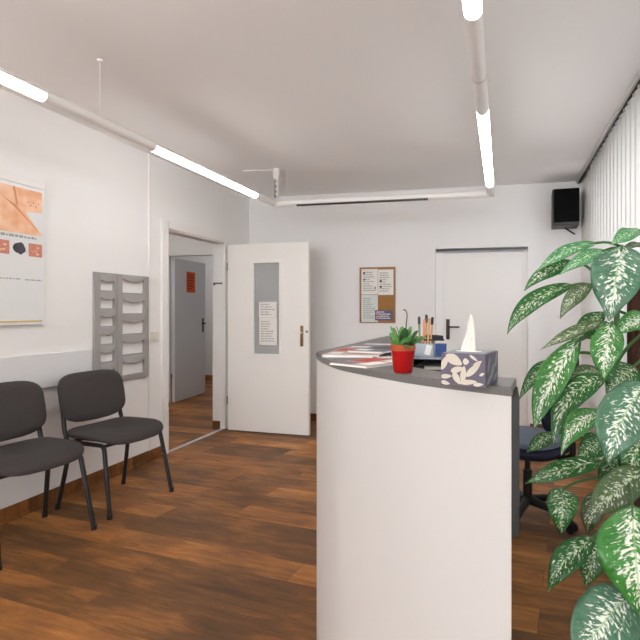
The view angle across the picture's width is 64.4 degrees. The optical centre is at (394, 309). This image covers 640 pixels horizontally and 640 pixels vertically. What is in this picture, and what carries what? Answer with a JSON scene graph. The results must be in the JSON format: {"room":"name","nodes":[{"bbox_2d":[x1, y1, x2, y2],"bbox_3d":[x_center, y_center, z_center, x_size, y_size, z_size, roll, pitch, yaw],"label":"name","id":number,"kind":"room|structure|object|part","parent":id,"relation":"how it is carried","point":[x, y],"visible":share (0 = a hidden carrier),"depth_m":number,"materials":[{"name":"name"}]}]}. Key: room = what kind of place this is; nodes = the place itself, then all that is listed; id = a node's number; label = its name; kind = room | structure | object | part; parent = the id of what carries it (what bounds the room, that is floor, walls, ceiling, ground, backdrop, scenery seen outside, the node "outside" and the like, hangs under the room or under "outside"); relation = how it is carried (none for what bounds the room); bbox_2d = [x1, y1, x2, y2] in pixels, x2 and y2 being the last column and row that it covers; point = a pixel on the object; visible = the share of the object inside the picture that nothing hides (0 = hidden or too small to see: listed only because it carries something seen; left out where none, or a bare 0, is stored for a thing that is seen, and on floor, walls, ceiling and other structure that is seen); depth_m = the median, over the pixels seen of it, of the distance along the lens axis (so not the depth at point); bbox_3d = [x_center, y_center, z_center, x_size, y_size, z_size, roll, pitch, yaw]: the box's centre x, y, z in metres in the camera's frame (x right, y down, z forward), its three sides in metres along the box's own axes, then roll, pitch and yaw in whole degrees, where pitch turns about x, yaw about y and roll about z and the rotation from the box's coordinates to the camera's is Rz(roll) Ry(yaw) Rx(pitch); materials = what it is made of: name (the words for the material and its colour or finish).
{"room":"lobby","nodes":[
{"label":"lobby","id":0,"kind":"room"},
{"bbox_2d":[0,88,248,508],"bbox_3d":[-2.766,-0.022,1.436,0.130,2.615,9.850,0,0,12],"label":"wall","id":1,"kind":"structure","parent":0,"point":[96,192],"depth_m":3.67,"materials":[{"name":"paint"}]},
{"bbox_2d":[0,170,45,327],"bbox_3d":[-2.373,-0.365,2.914,0.020,0.944,0.746,0,0,12],"label":"poster","id":2,"kind":"object","parent":1,"relation":"attached to","point":[22,199],"visible":1,"depth_m":3.12,"materials":[{"name":"grey paper"}]},
{"bbox_2d":[0,239,8,253],"bbox_3d":[-2.352,-0.382,2.991,0.001,0.083,0.095,0,0,12],"label":"print","id":3,"kind":"object","parent":2,"relation":"attached to","point":[4,243],"depth_m":3.01},
{"bbox_2d":[13,242,25,254],"bbox_3d":[-2.329,-0.383,3.099,0.001,0.079,0.085,0,0,12],"label":"print","id":4,"kind":"object","parent":2,"relation":"attached to","point":[19,247],"depth_m":3.10},
{"bbox_2d":[0,183,41,236],"bbox_3d":[-2.369,-0.619,2.910,0.001,0.283,0.700,0,0,12],"label":"print","id":5,"kind":"object","parent":2,"relation":"attached to","point":[20,205],"depth_m":3.11},
{"bbox_3d":[-2.373,-0.808,2.914,0.020,0.053,0.746,0,0,12],"label":"hanging rail","id":6,"kind":"part","parent":2,"relation":"part of","materials":[{"name":"plastic"}]},
{"bbox_2d":[29,243,41,257],"bbox_3d":[-2.306,-0.382,3.207,0.001,0.083,0.093,0,0,12],"label":"print","id":7,"kind":"object","parent":2,"relation":"attached to","point":[35,249],"depth_m":3.21},
{"bbox_2d":[0,349,90,388],"bbox_3d":[-2.479,0.400,2.420,0.018,0.230,2.495,0,0,12],"label":"board","id":8,"kind":"object","parent":1,"relation":"attached to","point":[46,370],"visible":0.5,"depth_m":3.27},
{"bbox_2d":[0,446,162,525],"bbox_3d":[-2.877,1.240,0.552,0.022,0.090,7.875,0,0,12],"label":"baseboard","id":9,"kind":"structure","parent":1,"relation":"attached to","point":[10,513],"depth_m":3.48,"materials":[{"name":"brown wood"}]},
{"bbox_2d":[93,272,148,380],"bbox_3d":[-2.146,0.141,3.949,0.034,0.844,0.575,0,0,12],"label":"brochure rack","id":10,"kind":"object","parent":1,"relation":"attached to","point":[116,295],"visible":0.95,"depth_m":3.88,"materials":[{"name":"grey plastic"}]},
{"bbox_2d":[148,153,150,450],"bbox_3d":[-2.090,-0.068,4.256,0.012,2.525,0.020,0,0,12],"label":"duct","id":11,"kind":"object","parent":1,"relation":"attached to","point":[149,155],"visible":1,"depth_m":4.25,"materials":[{"name":"plastic"}]},
{"bbox_2d":[152,332,158,340],"bbox_3d":[-2.071,0.230,4.324,0.020,0.080,0.080,0,0,12],"label":"light switch","id":12,"kind":"object","parent":1,"relation":"attached to","point":[155,335],"visible":1,"depth_m":4.31,"materials":[{"name":"white plastic"}]},
{"bbox_2d":[161,219,226,453],"bbox_3d":[-2.005,0.240,4.941,0.150,2.090,1.075,0,0,12],"label":"door frame","id":13,"kind":"structure","parent":1,"relation":"attached to","point":[219,241],"depth_m":5.40,"materials":[{"name":"wood"}]},
{"bbox_2d":[213,421,219,428],"bbox_3d":[-1.933,1.242,5.418,0.088,0.085,0.014,0,0,12],"label":"baseboard","id":14,"kind":"object","parent":1,"relation":"attached to","point":[216,424],"visible":1,"depth_m":5.41,"materials":[{"name":"brown wood"}]},
{"bbox_2d":[226,242,309,435],"bbox_3d":[-1.336,0.290,5.189,0.950,1.965,0.098,0,0,16],"label":"door","id":15,"kind":"structure","parent":1,"relation":"in","point":[269,393],"depth_m":5.19,"materials":[{"name":"wood"}]},
{"bbox_2d":[259,318,276,344],"bbox_3d":[-1.323,0.225,5.209,0.205,0.285,0.002,0,0,16],"label":"notice","id":16,"kind":"object","parent":15,"relation":"attached to","point":[267,326],"visible":1,"depth_m":5.21,"materials":[{"name":"paper"}]},
{"bbox_2d":[259,302,276,317],"bbox_3d":[-1.326,-0.003,5.210,0.205,0.165,0.002,0,0,16],"label":"notice","id":17,"kind":"object","parent":15,"relation":"attached to","point":[266,309],"visible":1,"depth_m":5.21,"materials":[{"name":"paper"}]},
{"bbox_3d":[-0.948,0.265,5.086,0.034,0.210,0.008,0,0,16],"label":"lock plate","id":18,"kind":"part","parent":15,"relation":"part of","materials":[{"name":"gold metal"}]},
{"bbox_2d":[169,234,212,402],"bbox_3d":[-3.220,-0.015,6.866,3.030,2.600,0.120,0,0,12],"label":"wall","id":19,"kind":"structure","parent":0,"point":[179,246],"depth_m":6.74,"materials":[{"name":"paint"}]},
{"bbox_2d":[172,258,205,401],"bbox_3d":[-2.974,0.279,7.307,0.100,1.988,0.840,0,0,7],"label":"door","id":20,"kind":"structure","parent":19,"relation":"in","point":[188,309],"depth_m":7.19,"materials":[{"name":"grey paint"}]},
{"bbox_2d":[187,272,194,292],"bbox_3d":[-2.982,-0.405,7.305,0.002,0.300,0.235,0,0,7],"label":"notice","id":21,"kind":"object","parent":20,"relation":"attached to","point":[190,275],"visible":1,"depth_m":7.32,"materials":[{"name":"orange paper"}]},
{"bbox_3d":[-2.917,0.230,7.605,0.060,0.210,0.125,0,0,7],"label":"handle","id":22,"kind":"part","parent":20,"relation":"part of","materials":[{"name":"black metal"}]},
{"bbox_2d":[171,256,212,374],"bbox_3d":[-2.576,-0.015,8.988,3.400,2.600,0.100,0,0,12],"label":"wall","id":23,"kind":"structure","parent":0,"point":[207,260],"depth_m":9.12,"materials":[{"name":"paint"}]},
{"bbox_2d":[171,374,212,380],"bbox_3d":[-2.784,1.235,8.974,3.000,0.100,0.015,0,0,12],"label":"baseboard","id":24,"kind":"structure","parent":23,"relation":"attached to","point":[207,377],"depth_m":9.10,"materials":[{"name":"brown wood"}]},
{"bbox_2d":[0,379,612,639],"bbox_3d":[-2.079,1.315,2.592,7.250,0.060,12.400,0,0,12],"label":"floor","id":25,"kind":"structure","parent":0,"point":[230,553],"depth_m":2.63,"materials":[{"name":"brown wood"}]},
{"bbox_2d":[0,381,96,569],"bbox_3d":[-2.088,0.854,2.798,0.524,0.862,0.529,0,0,24],"label":"chair","id":26,"kind":"object","parent":25,"relation":"on","point":[22,403],"visible":1,"depth_m":2.91,"materials":[{"name":"grey fabric"}]},
{"bbox_3d":[-2.280,0.588,2.882,0.104,0.330,0.490,0,0,24],"label":"backrest","id":27,"kind":"part","parent":26,"relation":"part of","materials":[{"name":"grey fabric"}]},
{"bbox_3d":[-2.069,0.818,2.790,0.452,0.089,0.510,0,0,24],"label":"seat","id":28,"kind":"part","parent":26,"relation":"part of","materials":[{"name":"grey fabric"}]},
{"bbox_3d":[-2.142,1.062,3.078,0.115,0.428,0.027,0,0,41],"label":"leg","id":29,"kind":"part","parent":26,"relation":"part of","materials":[{"name":"black metal"}]},
{"bbox_3d":[-1.994,0.899,3.003,0.509,0.753,0.072,0,0,24],"label":"leg","id":30,"kind":"part","parent":26,"relation":"part of","materials":[{"name":"black metal"}]},
{"bbox_2d":[55,369,173,519],"bbox_3d":[-1.898,0.854,3.390,0.524,0.862,0.529,0,0,20],"label":"chair","id":31,"kind":"object","parent":25,"relation":"on","point":[95,394],"visible":0.96,"depth_m":3.37,"materials":[{"name":"grey fabric"}]},
{"bbox_3d":[-2.131,1.062,3.225,0.115,0.428,0.027,0,0,3],"label":"leg","id":32,"kind":"part","parent":31,"relation":"part of","materials":[{"name":"black metal"}]},
{"bbox_3d":[-1.970,0.899,3.180,0.511,0.753,0.046,0,0,24],"label":"leg","id":33,"kind":"part","parent":31,"relation":"part of","materials":[{"name":"black metal"}]},
{"bbox_3d":[-2.095,0.588,3.462,0.104,0.330,0.490,0,0,20],"label":"backrest","id":34,"kind":"part","parent":31,"relation":"part of","materials":[{"name":"grey fabric"}]},
{"bbox_3d":[-1.879,0.818,3.383,0.452,0.089,0.510,0,0,20],"label":"seat","id":35,"kind":"part","parent":31,"relation":"part of","materials":[{"name":"grey fabric"}]},
{"bbox_3d":[-1.969,1.062,3.666,0.115,0.428,0.027,0,0,37],"label":"leg","id":36,"kind":"part","parent":31,"relation":"part of","materials":[{"name":"black metal"}]},
{"bbox_3d":[-1.817,0.899,3.600,0.509,0.753,0.072,0,0,20],"label":"leg","id":37,"kind":"part","parent":31,"relation":"part of","materials":[{"name":"black metal"}]},
{"bbox_2d":[169,429,222,452],"bbox_3d":[-1.957,1.282,4.948,0.042,0.006,0.913,0,0,12],"label":"threshold","id":38,"kind":"object","parent":25,"relation":"on","point":[218,430],"visible":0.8,"depth_m":4.90,"materials":[{"name":"silver metal"}]},
{"bbox_2d":[316,336,518,639],"bbox_3d":[0.109,0.725,2.146,0.757,1.120,2.058,0,0,12],"label":"reception desk","id":39,"kind":"object","parent":25,"relation":"on","point":[418,476],"depth_m":1.25,"materials":[{"name":"grey laminate"}]},
{"bbox_2d":[322,348,384,357],"bbox_3d":[-0.135,0.160,1.880,0.206,0.011,0.290,0,0,8],"label":"magazine","id":40,"kind":"object","parent":39,"relation":"on","point":[341,352],"visible":0.64,"depth_m":1.75,"materials":[{"name":"paper"}]},
{"bbox_2d":[346,347,390,353],"bbox_3d":[-0.065,0.151,1.896,0.149,0.007,0.210,0,0,26],"label":"magazine","id":41,"kind":"object","parent":40,"relation":"on","point":[381,350],"visible":0.79,"depth_m":1.83,"materials":[{"name":"paper"}]},
{"bbox_2d":[329,357,392,367],"bbox_3d":[-0.071,0.162,1.544,0.156,0.007,0.215,0,0,40],"label":"magazine","id":42,"kind":"object","parent":39,"relation":"on","point":[369,362],"visible":0.82,"depth_m":1.51,"materials":[{"name":"paper"}]},
{"bbox_2d":[342,343,390,347],"bbox_3d":[-0.078,0.159,2.144,0.211,0.013,0.290,0,0,16],"label":"magazine","id":43,"kind":"object","parent":39,"relation":"on","point":[364,345],"visible":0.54,"depth_m":2.15,"materials":[{"name":"paper"}]},
{"bbox_2d":[373,353,391,358],"bbox_3d":[-0.032,0.163,1.766,0.106,0.005,0.210,0,0,-12],"label":"magazine","id":44,"kind":"object","parent":39,"relation":"on","point":[386,355],"visible":0.21,"depth_m":1.73,"materials":[{"name":"paper"}]},
{"bbox_2d":[389,309,425,372],"bbox_3d":[0.026,0.081,1.316,0.101,0.168,0.092,0,0,12],"label":"potted plant","id":45,"kind":"object","parent":39,"relation":"on","point":[402,346],"visible":1,"depth_m":1.30,"materials":[{"name":"red ceramic"}]},
{"bbox_3d":[0.021,0.136,1.324,0.065,0.058,0.065,0,0,12],"label":"pot","id":46,"kind":"part","parent":45,"relation":"part of","materials":[{"name":"red ceramic"}]},
{"bbox_3d":[0.021,0.113,1.324,0.067,0.044,0.067,0,0,12],"label":"clay pot","id":47,"kind":"part","parent":45,"relation":"part of","materials":[{"name":"ceramic"}]},
{"bbox_2d":[316,336,516,396],"bbox_3d":[-0.017,0.175,2.145,0.590,0.020,2.173,0,0,-1],"label":"countertop","id":48,"kind":"structure","parent":39,"relation":"on","point":[505,386],"depth_m":1.29,"materials":[{"name":"grey laminate"}]},
{"bbox_2d":[413,359,440,371],"bbox_3d":[0.192,0.337,2.050,0.222,0.293,0.290,0,0,12],"label":"tray stack","id":49,"kind":"object","parent":39,"relation":"on","point":[416,361],"visible":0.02,"depth_m":2.05,"materials":[{"name":"black plastic"}]},
{"bbox_2d":[414,356,440,359],"bbox_3d":[0.193,0.185,2.049,0.233,0.008,0.300,0,0,12],"label":"clipboard","id":50,"kind":"object","parent":49,"relation":"on","point":[434,357],"visible":0.04,"depth_m":1.91,"materials":[{"name":"plastic"}]},
{"bbox_2d":[414,341,434,356],"bbox_3d":[0.115,0.151,1.949,0.076,0.060,0.072,0,0,7],"label":"pen holder","id":51,"kind":"object","parent":50,"relation":"on","point":[422,350],"visible":0.81,"depth_m":1.92,"materials":[{"name":"plastic"}]},
{"bbox_2d":[418,316,420,343],"bbox_3d":[0.095,0.101,1.960,0.012,0.151,0.021,0,0,12],"label":"pen","id":52,"kind":"object","parent":51,"relation":"in","point":[419,322],"visible":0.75,"depth_m":1.96,"materials":[{"name":"plastic"}]},
{"bbox_2d":[422,319,425,343],"bbox_3d":[0.112,0.106,1.957,0.019,0.141,0.011,0,0,29],"label":"pen","id":53,"kind":"object","parent":51,"relation":"in","point":[424,320],"visible":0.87,"depth_m":1.95,"materials":[{"name":"plastic"}]},
{"bbox_2d":[424,314,427,343],"bbox_3d":[0.121,0.097,1.958,0.011,0.159,0.018,0,0,-40],"label":"pen","id":54,"kind":"object","parent":51,"relation":"in","point":[426,315],"visible":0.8,"depth_m":1.95,"materials":[{"name":"orange plastic"}]},
{"bbox_2d":[427,318,430,343],"bbox_3d":[0.131,0.104,1.956,0.017,0.145,0.011,0,0,12],"label":"pen","id":55,"kind":"object","parent":51,"relation":"in","point":[429,319],"visible":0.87,"depth_m":1.95,"materials":[{"name":"orange plastic"}]},
{"bbox_2d":[430,317,433,343],"bbox_3d":[0.142,0.102,1.956,0.019,0.149,0.011,0,0,12],"label":"pen","id":56,"kind":"object","parent":51,"relation":"in","point":[432,318],"visible":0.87,"depth_m":1.95,"materials":[{"name":"orange plastic"}]},
{"bbox_2d":[435,343,446,356],"bbox_3d":[0.181,0.157,1.960,0.046,0.048,0.060,0,0,6],"label":"box","id":57,"kind":"object","parent":50,"relation":"on","point":[440,348],"visible":0.77,"depth_m":1.93,"materials":[{"name":"cardboard"}]},
{"bbox_2d":[424,335,443,340],"bbox_3d":[0.153,0.108,1.964,0.080,0.026,0.028,0,0,4],"label":"stapler","id":58,"kind":"object","parent":57,"relation":"on","point":[434,337],"visible":0.82,"depth_m":1.95,"materials":[{"name":"black plastic"}]},
{"bbox_3d":[0.152,0.105,1.964,0.076,0.020,0.024,0,0,4],"label":"arm","id":59,"kind":"part","parent":58,"relation":"part of","materials":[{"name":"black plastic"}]},
{"bbox_2d":[418,360,440,369],"bbox_3d":[0.193,0.226,2.052,0.182,0.010,0.246,0,0,12],"label":"paper stack","id":60,"kind":"object","parent":49,"relation":"in","point":[428,364],"visible":0.29,"depth_m":2.02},
{"bbox_2d":[441,315,497,387],"bbox_3d":[0.170,0.087,1.129,0.100,0.155,0.113,0,0,25],"label":"tissue box","id":61,"kind":"object","parent":39,"relation":"on","point":[467,366],"visible":1,"depth_m":1.09,"materials":[{"name":"purple cardboard"}]},
{"bbox_2d":[511,358,578,535],"bbox_3d":[0.830,0.765,3.081,0.604,1.040,0.619,0,0,43],"label":"office chair","id":62,"kind":"object","parent":25,"relation":"on","point":[526,433],"visible":0.34,"depth_m":2.93,"materials":[{"name":"blue fabric"}]},
{"bbox_3d":[0.751,1.185,2.970,0.056,0.084,0.295,0,0,29],"label":"leg","id":63,"kind":"part","parent":62,"relation":"part of","materials":[{"name":"black plastic"}]},
{"bbox_3d":[0.920,1.185,2.991,0.056,0.084,0.295,0,0,-43],"label":"leg","id":64,"kind":"part","parent":62,"relation":"part of","materials":[{"name":"black plastic"}]},
{"bbox_2d":[519,425,560,450],"bbox_3d":[0.821,0.783,3.097,0.451,0.044,0.461,0,0,43],"label":"seat cushion","id":65,"kind":"object","parent":62,"relation":"on","point":[526,433],"depth_m":2.97,"materials":[{"name":"fabric"}]},
{"bbox_3d":[0.953,1.185,3.158,0.295,0.084,0.056,0,0,-25],"label":"leg","id":66,"kind":"part","parent":62,"relation":"part of","materials":[{"name":"black plastic"}]},
{"bbox_3d":[0.821,0.834,3.097,0.470,0.062,0.480,0,0,43],"label":"seat","id":67,"kind":"part","parent":62,"relation":"part of","materials":[{"name":"blue fabric"}]},
{"bbox_3d":[0.987,0.485,2.945,0.105,0.480,0.420,0,0,43],"label":"backrest","id":68,"kind":"part","parent":62,"relation":"part of","materials":[{"name":"blue fabric"}]},
{"bbox_2d":[507,228,639,639],"bbox_3d":[0.600,0.502,1.334,0.664,1.567,0.525,0,0,-24],"label":"plant","id":69,"kind":"object","parent":25,"relation":"on","point":[604,611],"visible":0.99,"depth_m":1.34,"materials":[{"name":"green plant"}]},
{"bbox_3d":[0.668,0.520,1.490,0.027,1.070,0.026,0,0,12],"label":"stem","id":70,"kind":"part","parent":69,"relation":"part of","materials":[{"name":"green plant"}]},
{"bbox_2d":[0,0,639,197],"bbox_3d":[-0.815,-1.380,1.018,4.120,0.100,9.850,0,0,12],"label":"ceiling","id":71,"kind":"structure","parent":0,"point":[336,96],"depth_m":2.90,"materials":[{"name":"paint"}]},
{"bbox_2d":[0,0,493,206],"bbox_3d":[-1.136,-1.147,0.602,2.348,0.366,8.101,0,0,12],"label":"light","id":72,"kind":"object","parent":71,"relation":"hanging from","point":[473,14],"visible":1,"depth_m":2.79,"materials":[{"name":"white metal"}]},
{"bbox_2d":[0,71,46,100],"bbox_3d":[-1.792,-0.986,1.616,0.061,0.033,1.442,0,0,12],"label":"diffuser","id":73,"kind":"object","parent":72,"relation":"attached to","point":[8,79],"depth_m":2.21,"materials":[{"name":"white plastic"}]},
{"bbox_2d":[151,146,257,197],"bbox_3d":[-1.347,-0.986,3.694,0.061,0.033,1.292,0,0,12],"label":"diffuser","id":74,"kind":"object","parent":72,"relation":"attached to","point":[163,151],"depth_m":3.53,"materials":[{"name":"white plastic"}]},
{"bbox_3d":[-1.119,-1.177,4.708,0.060,0.305,0.060,0,0,12],"label":"ceiling post","id":75,"kind":"part","parent":72,"relation":"part of","materials":[{"name":"white metal"}]},
{"bbox_2d":[462,0,481,19],"bbox_3d":[0.107,-0.986,0.954,0.061,0.033,1.462,0,0,12],"label":"diffuser","id":76,"kind":"object","parent":72,"relation":"attached to","point":[472,9],"depth_m":1.62,"materials":[{"name":"white plastic"}]},
{"bbox_2d":[477,111,493,186],"bbox_3d":[0.594,-0.986,3.227,0.061,0.033,1.492,0,0,12],"label":"diffuser","id":77,"kind":"object","parent":72,"relation":"attached to","point":[483,119],"depth_m":2.97,"materials":[{"name":"white plastic"}]},
{"bbox_2d":[576,69,639,433],"bbox_3d":[0.947,-0.102,0.762,0.052,2.453,8.913,0,0,12],"label":"vertical blind","id":78,"kind":"object","parent":71,"relation":"hanging from","point":[613,164],"visible":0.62,"depth_m":3.45,"materials":[{"name":"fabric"}]},
{"bbox_3d":[0.948,-1.310,0.769,0.052,0.035,8.900,0,0,12],"label":"rail","id":79,"kind":"part","parent":78,"relation":"part of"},
{"bbox_2d":[249,181,580,425],"bbox_3d":[0.248,-0.022,5.674,3.990,2.615,0.300,0,0,12],"label":"wall","id":80,"kind":"structure","parent":0,"point":[407,236],"depth_m":5.56,"materials":[{"name":"paint"}]},
{"bbox_2d":[310,413,316,421],"bbox_3d":[-0.659,1.240,5.707,2.202,0.090,0.014,0,0,12],"label":"baseboard","id":81,"kind":"structure","parent":80,"relation":"attached to","point":[313,417],"depth_m":5.76,"materials":[{"name":"brown wood"}]},
{"bbox_2d":[360,267,395,322],"bbox_3d":[-0.197,-0.168,5.606,0.412,0.625,0.018,0,0,12],"label":"pinboard","id":82,"kind":"object","parent":80,"relation":"attached to","point":[385,302],"visible":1,"depth_m":5.58,"materials":[{"name":"brown wood"}]},
{"bbox_2d":[361,295,377,321],"bbox_3d":[-0.285,-0.018,5.615,0.192,0.305,0.002,0,0,12],"label":"sheet","id":83,"kind":"object","parent":82,"relation":"attached to","point":[369,303],"visible":1,"depth_m":5.62,"materials":[{"name":"paper"}]},
{"bbox_2d":[361,269,377,293],"bbox_3d":[-0.286,-0.318,5.615,0.190,0.285,0.002,0,0,12],"label":"sheet","id":84,"kind":"object","parent":82,"relation":"attached to","point":[369,277],"visible":1,"depth_m":5.62,"materials":[{"name":"paper"}]},
{"bbox_2d":[375,310,392,320],"bbox_3d":[-0.125,0.059,5.580,0.205,0.115,0.002,0,0,12],"label":"card","id":85,"kind":"object","parent":82,"relation":"attached to","point":[387,315],"visible":1,"depth_m":5.58,"materials":[{"name":"paper"}]},
{"bbox_2d":[378,269,392,294],"bbox_3d":[-0.103,-0.309,5.576,0.176,0.285,0.002,0,0,12],"label":"sheet","id":86,"kind":"object","parent":82,"relation":"attached to","point":[385,277],"visible":1,"depth_m":5.58,"materials":[{"name":"paper"}]},
{"bbox_2d":[436,251,527,425],"bbox_3d":[0.942,0.328,5.475,0.986,1.915,0.199,0,0,12],"label":"door","id":87,"kind":"structure","parent":80,"relation":"in","point":[485,286],"depth_m":5.42,"materials":[{"name":"wood"}]},
{"bbox_3d":[0.631,0.212,5.472,0.150,0.225,0.064,0,0,12],"label":"handle","id":88,"kind":"part","parent":87,"relation":"part of","materials":[{"name":"black metal"}]},
{"bbox_2d":[551,188,578,234],"bbox_3d":[1.714,-0.981,5.044,0.264,0.425,0.302,0,0,12],"label":"speaker","id":89,"kind":"object","parent":80,"relation":"attached to","point":[564,202],"visible":1,"depth_m":4.91},
{"bbox_2d":[554,188,578,222],"bbox_3d":[1.685,-1.028,4.910,0.238,0.331,0.016,0,0,15],"label":"grille","id":90,"kind":"object","parent":89,"relation":"attached to","point":[566,200],"depth_m":4.90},
{"bbox_2d":[581,170,603,459],"bbox_3d":[1.046,-0.022,0.467,0.250,2.615,9.550,0,0,12],"label":"wall","id":91,"kind":"structure","parent":0,"point":[585,184],"depth_m":4.90,"materials":[{"name":"paint"}]}
]}

